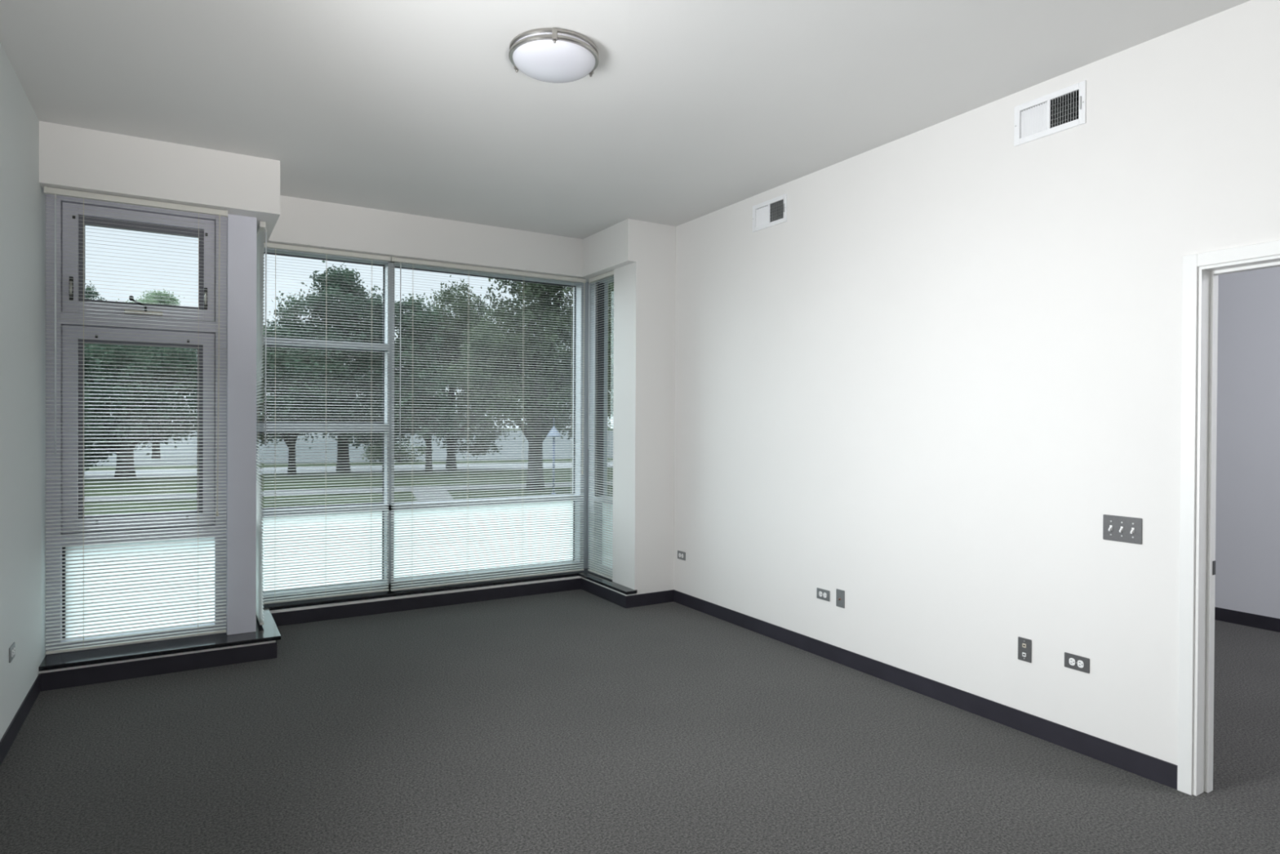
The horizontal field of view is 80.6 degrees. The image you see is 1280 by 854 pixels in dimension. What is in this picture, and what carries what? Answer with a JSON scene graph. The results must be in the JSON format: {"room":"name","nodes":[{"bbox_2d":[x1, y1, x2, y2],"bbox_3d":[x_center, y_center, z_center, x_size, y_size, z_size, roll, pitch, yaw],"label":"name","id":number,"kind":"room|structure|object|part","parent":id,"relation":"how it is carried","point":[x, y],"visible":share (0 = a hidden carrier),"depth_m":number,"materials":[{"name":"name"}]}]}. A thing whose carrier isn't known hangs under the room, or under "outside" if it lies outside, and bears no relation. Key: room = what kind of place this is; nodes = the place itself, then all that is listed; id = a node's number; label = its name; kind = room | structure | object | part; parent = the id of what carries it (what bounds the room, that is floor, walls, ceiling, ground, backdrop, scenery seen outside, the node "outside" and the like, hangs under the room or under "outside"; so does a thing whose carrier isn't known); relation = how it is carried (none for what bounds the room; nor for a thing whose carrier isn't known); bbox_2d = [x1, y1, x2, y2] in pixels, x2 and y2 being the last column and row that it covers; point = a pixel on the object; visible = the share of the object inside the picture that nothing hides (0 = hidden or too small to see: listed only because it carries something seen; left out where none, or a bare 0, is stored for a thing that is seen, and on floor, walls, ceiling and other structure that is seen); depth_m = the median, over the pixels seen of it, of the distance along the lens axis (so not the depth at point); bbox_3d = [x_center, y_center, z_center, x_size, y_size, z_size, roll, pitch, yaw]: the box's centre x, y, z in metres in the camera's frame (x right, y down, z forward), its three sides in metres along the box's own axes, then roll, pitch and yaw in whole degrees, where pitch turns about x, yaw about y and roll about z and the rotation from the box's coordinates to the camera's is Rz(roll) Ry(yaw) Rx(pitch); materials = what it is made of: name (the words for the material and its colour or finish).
{"room":"empty living room","nodes":[
{"label":"empty living room","id":0,"kind":"room"},
{"bbox_2d":[0,42,45,740],"bbox_3d":[-1.727,-0.085,1.352,0.150,3.200,7.500,0,0,-31],"label":"wall","id":1,"kind":"structure","parent":0,"point":[22,197],"depth_m":3.74,"materials":[{"name":"paint"}]},
{"bbox_2d":[8,641,15,662],"bbox_3d":[-2.970,1.066,3.569,0.009,0.070,0.116,0,0,-31],"label":"outlet","id":2,"kind":"object","parent":1,"relation":"attached to","point":[12,648],"visible":1,"depth_m":3.55,"materials":[{"name":"metal"}]},
{"bbox_2d":[0,673,39,765],"bbox_3d":[-1.554,1.467,1.214,0.007,0.100,7.058,0,0,-31],"label":"baseboard","id":3,"kind":"structure","parent":1,"relation":"attached to","point":[10,735],"depth_m":3.70,"materials":[{"name":"plastic"}]},
{"bbox_2d":[38,194,280,671],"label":"window","id":4,"kind":"structure","parent":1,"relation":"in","point":[268,631],"depth_m":4.67,"materials":[{"name":"grey metal"}]},
{"bbox_3d":[-3.391,-0.828,4.493,0.014,0.088,0.028,0,0,-31],"label":"latch lever","id":5,"kind":"part","parent":4,"relation":"part of","materials":[{"name":"silver metal"}]},
{"bbox_3d":[-3.121,-0.789,4.626,0.026,0.033,0.026,0,0,-31],"label":"crank knob","id":6,"kind":"part","parent":4,"relation":"part of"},
{"bbox_2d":[44,186,227,653],"bbox_3d":[-3.007,-0.034,4.540,0.920,2.668,0.046,0,0,-31],"label":"mini blind","id":7,"kind":"object","parent":4,"relation":"attached to","point":[47,190],"visible":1,"depth_m":4.53,"materials":[{"name":"plastic"}]},
{"bbox_3d":[-3.248,-0.021,4.400,0.002,2.623,0.028,0,0,-31],"label":"ladder cord","id":8,"kind":"part","parent":7,"relation":"part of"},
{"bbox_3d":[-3.016,1.293,4.553,0.908,0.014,0.026,0,0,-31],"label":"rail","id":9,"kind":"part","parent":7,"relation":"part of","materials":[{"name":"metal"}]},
{"bbox_3d":[-2.752,-0.021,4.699,0.002,2.623,0.028,0,0,-31],"label":"ladder cord","id":10,"kind":"part","parent":7,"relation":"part of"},
{"bbox_3d":[-2.648,-0.407,4.737,0.017,1.871,0.004,0,0,-31],"label":"pull cord","id":11,"kind":"part","parent":7,"relation":"part of","materials":[{"name":"white fabric"}]},
{"bbox_3d":[-3.128,0.014,4.736,0.791,1.243,0.098,0,0,-31],"label":"sash","id":12,"kind":"part","parent":4,"relation":"part of","materials":[{"name":"grey metal"}]},
{"bbox_3d":[-3.123,-1.012,4.729,0.791,0.654,0.098,0,0,-31],"label":"sash","id":13,"kind":"part","parent":4,"relation":"part of","materials":[{"name":"grey metal"}]},
{"bbox_3d":[-3.086,-0.751,4.651,0.027,0.071,0.083,1,1,44],"label":"crank arm","id":14,"kind":"part","parent":4,"relation":"part of"},
{"bbox_3d":[-3.138,0.995,4.751,0.799,0.566,0.001,0,0,-31],"label":"frosted pane","id":15,"kind":"part","parent":4,"relation":"part of","materials":[{"name":"white glass"}]},
{"bbox_3d":[-3.109,1.353,4.986,1.234,0.025,1.033,0,0,-31],"label":"sill","id":16,"kind":"part","parent":4,"relation":"part of","materials":[{"name":"black stone"}]},
{"bbox_3d":[-2.795,-0.827,4.852,0.014,0.088,0.028,0,0,-31],"label":"latch lever","id":17,"kind":"part","parent":4,"relation":"part of","materials":[{"name":"silver metal"}]},
{"bbox_2d":[256,221,266,625],"bbox_3d":[-2.676,-0.024,5.300,0.044,2.694,0.618,0,0,-31],"label":"mini blind","id":18,"kind":"object","parent":4,"relation":"attached to","point":[260,233],"visible":0.74,"depth_m":5.14,"materials":[{"name":"plastic"}]},
{"bbox_3d":[-2.687,1.316,5.307,0.026,0.014,0.606,0,0,-31],"label":"rail","id":19,"kind":"part","parent":18,"relation":"part of","materials":[{"name":"metal"}]},
{"bbox_3d":[-2.582,-0.010,5.134,0.028,2.649,0.002,0,0,-31],"label":"ladder cord","id":20,"kind":"part","parent":18,"relation":"part of","materials":[{"name":"white fabric"}]},
{"bbox_2d":[39,575,674,673],"bbox_3d":[-1.864,1.425,5.875,4.285,0.117,1.235,0,0,-31],"label":"wall","id":21,"kind":"structure","parent":0,"point":[577,576],"depth_m":5.87,"materials":[{"name":"paint"}]},
{"bbox_2d":[226,213,256,635],"bbox_3d":[-2.630,-0.014,4.971,0.167,2.714,0.170,0,0,-31],"label":"column","id":22,"kind":"structure","parent":21,"relation":"on","point":[241,583],"depth_m":4.90,"materials":[{"name":"grey paint"}]},
{"bbox_2d":[40,577,673,691],"bbox_3d":[-1.756,1.435,5.696,4.285,0.100,0.829,0,0,-31],"label":"baseboard","id":23,"kind":"structure","parent":21,"relation":"attached to","point":[166,664],"depth_m":5.71,"materials":[{"name":"plastic"}]},
{"bbox_2d":[256,248,637,610],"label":"window","id":24,"kind":"structure","parent":21,"relation":"in","point":[586,574],"depth_m":6.31,"materials":[{"name":"metal"}]},
{"bbox_3d":[-2.561,0.985,6.073,0.956,0.594,0.001,0,0,-31],"label":"frosted pane","id":25,"kind":"part","parent":24,"relation":"part of","materials":[{"name":"white glass"}]},
{"bbox_2d":[263,241,391,604],"bbox_3d":[-2.415,-0.025,5.855,0.919,2.696,0.036,0,0,-31],"label":"mini blind","id":26,"kind":"object","parent":24,"relation":"attached to","point":[275,246],"visible":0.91,"depth_m":5.84,"materials":[{"name":"plastic"}]},
{"bbox_3d":[-2.738,-0.013,5.661,0.002,2.651,0.028,0,0,-31],"label":"ladder cord","id":27,"kind":"part","parent":26,"relation":"part of","materials":[{"name":"white fabric"}]},
{"bbox_3d":[-2.434,-0.013,5.844,0.002,2.651,0.028,0,0,-31],"label":"ladder cord","id":28,"kind":"part","parent":26,"relation":"part of","materials":[{"name":"white fabric"}]},
{"bbox_3d":[-2.422,1.315,5.864,0.907,0.014,0.026,0,0,-31],"label":"rail","id":29,"kind":"part","parent":26,"relation":"part of","materials":[{"name":"metal"}]},
{"bbox_3d":[-2.144,-0.013,6.019,0.002,2.651,0.028,0,0,-31],"label":"ladder cord","id":30,"kind":"part","parent":26,"relation":"part of","materials":[{"name":"white fabric"}]},
{"bbox_3d":[-1.390,1.355,6.014,2.773,0.025,1.045,0,0,-31],"label":"sill","id":31,"kind":"part","parent":24,"relation":"part of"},
{"bbox_3d":[-1.369,0.987,6.791,1.715,0.594,0.001,0,0,-31],"label":"frosted pane","id":32,"kind":"part","parent":24,"relation":"part of","materials":[{"name":"white glass"}]},
{"bbox_2d":[391,256,586,591],"bbox_3d":[-1.262,-0.021,6.544,1.754,2.702,0.046,0,0,-31],"label":"mini blind","id":33,"kind":"object","parent":24,"relation":"attached to","point":[412,261],"visible":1,"depth_m":6.57,"materials":[{"name":"plastic"}]},
{"bbox_3d":[-1.867,-0.009,6.186,0.002,2.657,0.028,0,0,-31],"label":"ladder cord","id":34,"kind":"part","parent":33,"relation":"part of","materials":[{"name":"white fabric"}]},
{"bbox_3d":[-1.466,-0.009,6.427,0.002,2.657,0.028,0,0,-31],"label":"ladder cord","id":35,"kind":"part","parent":33,"relation":"part of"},
{"bbox_3d":[-1.272,1.323,6.558,1.742,0.014,0.026,0,0,-31],"label":"rail","id":36,"kind":"part","parent":33,"relation":"part of","materials":[{"name":"metal"}]},
{"bbox_3d":[-1.037,-0.008,6.685,0.002,2.657,0.028,0,0,-31],"label":"ladder cord","id":37,"kind":"part","parent":33,"relation":"part of","materials":[{"name":"white fabric"}]},
{"bbox_3d":[-0.626,-0.008,6.933,0.002,2.657,0.028,0,0,-31],"label":"ladder cord","id":38,"kind":"part","parent":33,"relation":"part of","materials":[{"name":"white fabric"}]},
{"bbox_3d":[-0.523,-0.469,6.969,0.017,1.754,0.004,0,0,-31],"label":"pull cord","id":39,"kind":"part","parent":33,"relation":"part of","materials":[{"name":"white fabric"}]},
{"bbox_2d":[39,120,675,281],"bbox_3d":[-1.853,-1.545,5.864,4.285,0.344,1.255,0,0,-31],"label":"soffit","id":40,"kind":"structure","parent":0,"point":[75,158],"depth_m":5.68,"materials":[{"name":"paint"}]},
{"bbox_2d":[0,0,1250,239],"bbox_3d":[1.433,-1.759,3.676,8.057,0.150,8.650,0,0,-31],"label":"ceiling","id":41,"kind":"structure","parent":0,"point":[689,110],"depth_m":3.71,"materials":[{"name":"paint"}]},
{"bbox_2d":[508,28,599,83],"bbox_3d":[-0.383,-1.638,3.387,0.407,0.108,0.402,0,0,-31],"label":"ceiling light","id":42,"kind":"object","parent":41,"relation":"attached to","point":[553,55],"visible":1,"depth_m":3.28,"materials":[{"name":"white glass"}]},
{"bbox_2d":[0,588,1279,853],"bbox_3d":[1.454,1.577,3.634,8.057,0.120,8.500,0,0,-31],"label":"floor","id":43,"kind":"structure","parent":0,"point":[580,721],"depth_m":3.44,"materials":[{"name":"grey carpet"}]},
{"bbox_2d":[612,262,675,591],"bbox_3d":[0.032,0.003,6.504,0.391,2.739,0.380,0,0,-31],"label":"wall pier","id":44,"kind":"object","parent":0,"point":[645,293],"visible":0.93,"depth_m":6.35,"materials":[{"name":"paint"}]},
{"bbox_2d":[586,275,613,577],"bbox_3d":[-0.273,-0.014,6.913,0.135,2.714,0.635,0,0,-31],"label":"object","id":45,"kind":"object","parent":44,"relation":"attached to","point":[602,421],"depth_m":7.05,"materials":[{"name":"metal"}]},
{"bbox_2d":[587,270,613,579],"bbox_3d":[-0.346,-0.018,6.782,0.044,2.702,0.486,0,0,-31],"label":"mini blind","id":46,"kind":"object","parent":45,"relation":"attached to","point":[611,273],"visible":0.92,"depth_m":6.80,"materials":[{"name":"plastic"}]},
{"bbox_3d":[-0.408,-0.006,6.893,0.028,2.657,0.002,0,0,-31],"label":"ladder cord","id":47,"kind":"part","parent":46,"relation":"part of","materials":[{"name":"white fabric"}]},
{"bbox_3d":[-0.350,1.326,6.793,0.026,0.014,0.474,0,0,-31],"label":"rail","id":48,"kind":"part","parent":46,"relation":"part of","materials":[{"name":"metal"}]},
{"bbox_3d":[-0.274,-0.004,6.670,0.028,2.657,0.002,0,0,-31],"label":"ladder cord","id":49,"kind":"part","parent":46,"relation":"part of","materials":[{"name":"white fabric"}]},
{"bbox_3d":[-0.227,0.992,6.869,0.001,0.594,0.495,0,0,-31],"label":"frosted pane","id":50,"kind":"part","parent":45,"relation":"part of","materials":[{"name":"white glass"}]},
{"bbox_2d":[674,0,1279,764],"bbox_3d":[2.032,-0.081,3.675,0.117,3.200,7.600,0,0,-31],"label":"wall","id":51,"kind":"structure","parent":0,"point":[924,393],"depth_m":3.92,"materials":[{"name":"paint"}]},
{"bbox_2d":[677,550,685,560],"bbox_3d":[0.348,1.081,6.348,0.009,0.070,0.116,0,0,-31],"label":"outlet","id":52,"kind":"object","parent":51,"relation":"attached to","point":[681,555],"visible":1,"depth_m":6.34,"materials":[{"name":"metal"}]},
{"bbox_2d":[752,193,786,232],"bbox_3d":[0.970,-1.526,5.421,0.128,0.192,0.366,0,0,-31],"label":"air vent","id":53,"kind":"object","parent":51,"relation":"in","point":[771,215],"visible":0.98,"depth_m":5.41,"materials":[{"name":"metal"}]},
{"bbox_2d":[816,587,830,601],"bbox_3d":[1.198,1.096,4.935,0.009,0.070,0.116,0,0,-31],"label":"outlet","id":54,"kind":"object","parent":51,"relation":"attached to","point":[821,593],"visible":1,"depth_m":4.93,"materials":[{"name":"metal"}]},
{"bbox_2d":[835,588,844,608],"bbox_3d":[1.271,1.093,4.803,0.020,0.112,0.070,0,0,-31],"label":"outlet","id":55,"kind":"object","parent":51,"relation":"attached to","point":[840,594],"visible":1,"depth_m":4.80,"materials":[{"name":"metal"}]},
{"bbox_2d":[673,589,1177,789],"bbox_3d":[1.276,1.458,4.807,0.007,0.100,3.822,0,0,-31],"label":"baseboard","id":56,"kind":"structure","parent":51,"relation":"attached to","point":[1164,772],"depth_m":4.02,"materials":[{"name":"plastic"}]},
{"bbox_2d":[1017,636,1031,662],"bbox_3d":[1.912,1.107,3.749,0.009,0.114,0.070,0,0,-31],"label":"outlet","id":57,"kind":"object","parent":51,"relation":"attached to","point":[1024,645],"visible":1,"depth_m":3.75,"materials":[{"name":"metal"}]},
{"bbox_2d":[1013,80,1086,146],"bbox_3d":[2.022,-1.510,3.674,0.128,0.198,0.351,0,0,-31],"label":"air vent","id":58,"kind":"object","parent":51,"relation":"in","point":[1068,111],"visible":0.98,"depth_m":3.67,"materials":[{"name":"metal"}]},
{"bbox_3d":[2.017,-1.567,3.671,0.016,0.012,0.281,0,0,-31],"label":"damper blade","id":59,"kind":"part","parent":58,"relation":"part of","materials":[{"name":"metal"}]},
{"bbox_3d":[2.017,-1.544,3.671,0.016,0.012,0.281,0,0,-31],"label":"damper blade","id":60,"kind":"part","parent":58,"relation":"part of","materials":[{"name":"metal"}]},
{"bbox_3d":[2.017,-1.521,3.671,0.016,0.012,0.281,0,0,-31],"label":"damper blade","id":61,"kind":"part","parent":58,"relation":"part of","materials":[{"name":"metal"}]},
{"bbox_3d":[2.017,-1.498,3.671,0.016,0.012,0.281,0,0,-31],"label":"damper blade","id":62,"kind":"part","parent":58,"relation":"part of","materials":[{"name":"metal"}]},
{"bbox_3d":[2.017,-1.475,3.671,0.016,0.012,0.281,0,0,-31],"label":"damper blade","id":63,"kind":"part","parent":58,"relation":"part of","materials":[{"name":"metal"}]},
{"bbox_3d":[2.051,-1.509,3.509,0.007,0.060,0.006,0,0,-31],"label":"damper lever","id":64,"kind":"part","parent":58,"relation":"part of","materials":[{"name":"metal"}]},
{"bbox_2d":[1064,652,1089,673],"bbox_3d":[2.044,1.103,3.530,0.009,0.070,0.116,0,0,-31],"label":"outlet","id":65,"kind":"object","parent":51,"relation":"attached to","point":[1073,661],"visible":1,"depth_m":3.53,"materials":[{"name":"metal"}]},
{"bbox_2d":[1068,657,1075,665],"bbox_3d":[2.032,1.103,3.546,0.003,0.034,0.029,0,0,-31],"label":"receptacle","id":66,"kind":"object","parent":65,"relation":"attached to","point":[1071,660],"depth_m":3.54,"materials":[{"name":"white plastic"}]},
{"bbox_2d":[1077,659,1084,667],"bbox_3d":[2.052,1.103,3.512,0.003,0.034,0.029,0,0,-31],"label":"receptacle","id":67,"kind":"object","parent":65,"relation":"attached to","point":[1080,662],"depth_m":3.51,"materials":[{"name":"white plastic"}]},
{"bbox_2d":[1102,514,1142,544],"bbox_3d":[2.142,0.455,3.356,0.023,0.114,0.163,0,0,-31],"label":"light switch","id":68,"kind":"object","parent":51,"relation":"attached to","point":[1116,528],"visible":1,"depth_m":3.36,"materials":[{"name":"metal"}]},
{"bbox_2d":[1177,240,1279,795],"bbox_3d":[2.582,0.409,2.748,0.130,2.238,1.034,0,0,-31],"label":"door frame","id":69,"kind":"structure","parent":51,"relation":"in","point":[1201,271],"depth_m":3.13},
{"bbox_3d":[2.397,0.588,3.149,0.022,0.058,0.002,0,0,-31],"label":"strike plate","id":70,"kind":"part","parent":69,"relation":"part of","materials":[{"name":"silver metal"}]},
{"bbox_2d":[1214,266,1279,618],"bbox_3d":[5.270,-0.071,4.866,0.150,3.200,6.300,0,0,-31],"label":"wall","id":71,"kind":"structure","parent":0,"point":[1247,504],"depth_m":5.75,"materials":[{"name":"paint"}]},
{"bbox_2d":[1214,606,1279,631],"bbox_3d":[5.234,1.479,4.771,0.007,0.100,6.150,0,0,-31],"label":"baseboard","id":72,"kind":"structure","parent":71,"relation":"attached to","point":[1260,621],"depth_m":5.75,"materials":[{"name":"plastic"}]},
{"label":"outside","id":73,"kind":"structure","parent":0,"visible":0},
{"bbox_2d":[84,480,613,502],"bbox_3d":[-1.037,1.569,21.104,160.000,0.002,20.600,0,0,-31],"label":"footpath","id":74,"kind":"structure","parent":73,"point":[556,483],"depth_m":18.10,"materials":[{"name":"concrete"}]},
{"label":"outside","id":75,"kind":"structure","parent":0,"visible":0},
{"bbox_2d":[84,428,613,515],"bbox_3d":[-34.490,1.027,76.657,260.000,0.001,153.100,0,0,-31],"label":"lawn","id":76,"kind":"structure","parent":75,"point":[523,460],"depth_m":20.47,"materials":[{"name":"green plant"}]},
{"bbox_2d":[84,280,107,452],"bbox_3d":[-24.271,-2.488,32.866,3.663,7.834,3.318,0,0,-5],"label":"tree","id":77,"kind":"object","parent":76,"relation":"on","point":[88,294],"visible":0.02,"depth_m":32.93,"materials":[{"name":"green plant"}]},
{"bbox_2d":[118,288,185,458],"bbox_3d":[-21.197,-2.328,33.221,3.780,7.544,3.544,0,0,2],"label":"tree","id":78,"kind":"object","parent":76,"relation":"on","point":[158,295],"visible":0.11,"depth_m":33.11,"materials":[{"name":"green plant"}]},
{"bbox_2d":[84,343,259,479],"bbox_3d":[-15.428,-0.662,22.293,8.083,4.421,3.825,0,0,-2],"label":"tree","id":79,"kind":"object","parent":76,"relation":"on","point":[95,357],"visible":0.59,"depth_m":21.59,"materials":[{"name":"green plant"}]},
{"bbox_2d":[257,322,355,475],"bbox_3d":[-11.055,-0.883,23.633,3.632,4.893,3.403,0,1,-44],"label":"tree","id":80,"kind":"object","parent":76,"relation":"on","point":[261,437],"visible":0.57,"depth_m":23.41,"materials":[{"name":"green plant"}]},
{"bbox_2d":[264,260,409,472],"bbox_3d":[-10.263,-1.970,25.078,5.414,7.060,4.118,0,0,-7],"label":"tree","id":81,"kind":"object","parent":76,"relation":"on","point":[369,301],"visible":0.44,"depth_m":24.59,"materials":[{"name":"green plant"}]},
{"bbox_2d":[373,293,468,473],"bbox_3d":[-7.247,-1.421,25.050,2.940,5.991,2.910,0,0,-31],"label":"tree","id":82,"kind":"object","parent":76,"relation":"on","point":[420,369],"visible":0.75,"depth_m":24.63,"materials":[{"name":"green plant"}]},
{"bbox_2d":[395,275,568,470],"bbox_3d":[-5.530,-1.886,27.232,6.912,6.908,3.943,0,0,-5],"label":"tree","id":83,"kind":"object","parent":76,"relation":"on","point":[455,335],"visible":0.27,"depth_m":26.56,"materials":[{"name":"green plant"}]},
{"bbox_2d":[431,277,613,490],"bbox_3d":[-2.563,-1.873,19.036,5.302,7.026,2.974,0,0,-2],"label":"tree","id":84,"kind":"object","parent":76,"relation":"on","point":[493,402],"visible":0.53,"depth_m":18.62,"materials":[{"name":"green plant"}]},
{"bbox_2d":[546,418,560,493],"bbox_3d":[-2.042,0.701,17.852,0.340,1.840,0.340,0,0,-31],"label":"garden lamp","id":85,"kind":"object","parent":76,"relation":"on","point":[553,435],"visible":0.82,"depth_m":17.83,"materials":[{"name":"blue metal"}]},
{"bbox_2d":[607,284,613,430],"bbox_3d":[-0.049,-2.224,22.494,3.438,7.707,3.586,0,1,-44],"label":"tree","id":86,"kind":"object","parent":76,"relation":"on","point":[609,340],"visible":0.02,"depth_m":22.11,"materials":[{"name":"green plant"}]},
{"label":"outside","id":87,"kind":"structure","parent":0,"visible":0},
{"bbox_2d":[85,430,613,466],"bbox_3d":[-35.599,0.999,78.499,160.000,0.001,125.600,0,0,-31],"label":"pavement","id":88,"kind":"structure","parent":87,"point":[548,440],"depth_m":42.37,"materials":[{"name":"grey concrete"}]},
{"bbox_2d":[360,436,433,462],"bbox_3d":[-10.096,0.994,31.305,2.906,1.469,2.052,0,0,-12],"label":"shrub","id":89,"kind":"object","parent":88,"relation":"on","point":[419,449],"visible":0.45,"depth_m":31.11,"materials":[{"name":"green plant"}]},
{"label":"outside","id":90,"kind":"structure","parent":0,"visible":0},
{"bbox_2d":[84,461,613,477],"bbox_3d":[-5.603,1.496,28.685,160.000,0.001,22.700,0,0,-31],"label":"road","id":91,"kind":"structure","parent":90,"point":[491,466],"depth_m":26.45,"materials":[{"name":"grey asphalt"}]}
]}

